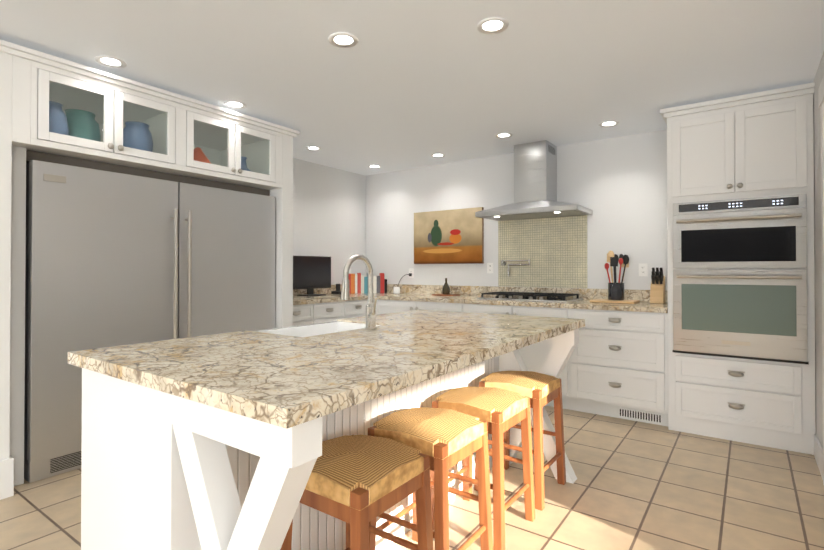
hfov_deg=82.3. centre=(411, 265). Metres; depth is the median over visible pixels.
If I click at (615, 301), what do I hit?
cutting board
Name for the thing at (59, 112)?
vase
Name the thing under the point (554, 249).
tile backsplash
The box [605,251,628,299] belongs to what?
utensil crock
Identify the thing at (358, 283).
books
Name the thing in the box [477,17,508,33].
recessed light
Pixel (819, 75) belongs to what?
wall
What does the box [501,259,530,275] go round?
pot filler
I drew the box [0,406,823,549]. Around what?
floor
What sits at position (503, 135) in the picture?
recessed light
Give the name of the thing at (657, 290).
knife block
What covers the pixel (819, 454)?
door frame
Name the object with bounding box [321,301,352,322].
base cabinet
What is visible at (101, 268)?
refrigerator
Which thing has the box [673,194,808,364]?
double wall oven
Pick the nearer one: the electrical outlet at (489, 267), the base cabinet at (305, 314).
the base cabinet at (305, 314)
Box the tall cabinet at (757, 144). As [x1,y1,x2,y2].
[660,82,815,454]
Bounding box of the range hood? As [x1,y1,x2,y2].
[475,140,592,220]
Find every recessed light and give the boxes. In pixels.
[95,56,126,67]
[224,101,245,108]
[305,146,320,150]
[328,33,357,47]
[368,165,380,167]
[431,154,444,157]
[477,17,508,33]
[495,133,512,137]
[599,121,618,126]
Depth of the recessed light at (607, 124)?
3.98 m
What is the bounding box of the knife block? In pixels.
[650,268,664,303]
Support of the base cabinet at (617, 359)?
on the floor
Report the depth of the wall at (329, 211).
5.68 m
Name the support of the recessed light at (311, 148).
in the ceiling
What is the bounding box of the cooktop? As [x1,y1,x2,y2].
[477,292,582,301]
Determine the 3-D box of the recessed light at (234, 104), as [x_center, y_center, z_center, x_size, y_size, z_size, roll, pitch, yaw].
[-1.322,-1.204,3.526,0.160,0.006,0.160,0,-1,36]
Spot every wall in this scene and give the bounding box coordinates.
[293,158,365,284]
[366,130,667,289]
[813,52,823,448]
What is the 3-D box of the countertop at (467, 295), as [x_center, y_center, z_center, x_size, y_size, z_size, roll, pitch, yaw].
[0.648,0.295,4.859,3.596,0.145,0.716,0,-1,36]
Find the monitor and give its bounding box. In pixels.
[293,256,330,295]
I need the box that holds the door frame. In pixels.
[814,76,823,484]
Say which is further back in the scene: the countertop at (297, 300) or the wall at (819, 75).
the countertop at (297, 300)
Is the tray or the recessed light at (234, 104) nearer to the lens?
the recessed light at (234, 104)
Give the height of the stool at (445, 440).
0.613 m
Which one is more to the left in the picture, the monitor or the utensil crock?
the monitor
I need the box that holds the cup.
[393,287,399,293]
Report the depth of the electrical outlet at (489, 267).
5.15 m
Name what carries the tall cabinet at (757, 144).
on the floor
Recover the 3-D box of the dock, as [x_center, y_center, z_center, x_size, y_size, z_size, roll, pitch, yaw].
[-0.866,0.271,5.511,0.120,0.120,0.100,0,-1,36]
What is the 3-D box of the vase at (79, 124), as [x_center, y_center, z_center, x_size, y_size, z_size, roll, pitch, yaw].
[-2.137,-0.836,3.036,0.225,0.294,0.225,0,-1,36]
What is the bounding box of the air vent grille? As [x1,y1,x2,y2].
[616,407,663,424]
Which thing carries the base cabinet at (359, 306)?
on the floor
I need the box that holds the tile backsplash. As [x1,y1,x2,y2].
[498,215,586,287]
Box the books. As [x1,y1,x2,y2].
[349,273,386,293]
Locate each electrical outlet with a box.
[409,268,413,277]
[487,263,492,272]
[639,263,647,275]
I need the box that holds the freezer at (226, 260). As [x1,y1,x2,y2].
[178,182,274,338]
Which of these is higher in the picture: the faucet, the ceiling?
the ceiling
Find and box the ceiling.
[0,0,823,175]
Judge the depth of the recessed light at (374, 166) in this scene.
5.65 m
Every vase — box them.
[39,101,68,143]
[64,109,100,141]
[123,121,152,159]
[194,147,210,170]
[241,156,251,171]
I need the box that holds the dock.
[331,284,340,293]
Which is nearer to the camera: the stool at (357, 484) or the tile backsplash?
the stool at (357, 484)
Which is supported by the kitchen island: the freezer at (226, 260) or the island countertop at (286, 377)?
the island countertop at (286, 377)
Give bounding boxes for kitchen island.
[74,329,578,549]
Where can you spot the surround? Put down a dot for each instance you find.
(33, 83)
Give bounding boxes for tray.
[432,278,459,295]
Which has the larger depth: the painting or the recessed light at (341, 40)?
the painting
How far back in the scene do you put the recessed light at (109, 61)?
2.80 m
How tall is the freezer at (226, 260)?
1.820 m
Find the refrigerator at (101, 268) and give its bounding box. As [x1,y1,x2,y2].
[24,160,177,482]
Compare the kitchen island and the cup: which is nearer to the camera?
the kitchen island
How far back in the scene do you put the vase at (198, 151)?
3.53 m
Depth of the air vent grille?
3.72 m
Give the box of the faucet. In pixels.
[341,254,376,329]
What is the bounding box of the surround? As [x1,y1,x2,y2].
[0,39,299,499]
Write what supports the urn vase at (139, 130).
in the surround
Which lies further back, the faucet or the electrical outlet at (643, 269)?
the electrical outlet at (643, 269)
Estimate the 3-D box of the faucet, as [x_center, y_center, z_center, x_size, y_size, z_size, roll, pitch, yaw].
[-0.212,0.124,2.154,0.140,0.358,0.224,0,-1,36]
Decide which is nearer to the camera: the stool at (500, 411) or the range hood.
the stool at (500, 411)
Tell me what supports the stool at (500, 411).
on the floor
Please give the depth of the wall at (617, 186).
4.68 m
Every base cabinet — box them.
[293,303,320,325]
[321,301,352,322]
[353,299,367,316]
[373,299,667,425]
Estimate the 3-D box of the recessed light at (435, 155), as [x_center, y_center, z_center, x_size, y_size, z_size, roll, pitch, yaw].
[0.280,-1.190,5.097,0.160,0.006,0.160,0,-1,36]
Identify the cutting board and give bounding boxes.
[590,299,639,303]
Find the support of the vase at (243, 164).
in the surround
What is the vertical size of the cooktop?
0.054 m
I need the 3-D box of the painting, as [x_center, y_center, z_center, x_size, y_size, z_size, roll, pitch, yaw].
[0.406,-0.332,5.455,0.920,0.620,0.036,0,-1,36]
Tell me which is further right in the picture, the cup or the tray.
the tray
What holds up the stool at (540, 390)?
on the floor
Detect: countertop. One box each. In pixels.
[68,309,583,428]
[293,284,367,304]
[373,284,667,312]
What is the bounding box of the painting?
[414,207,483,263]
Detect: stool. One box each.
[280,435,432,549]
[367,407,492,549]
[430,386,534,549]
[474,371,565,510]

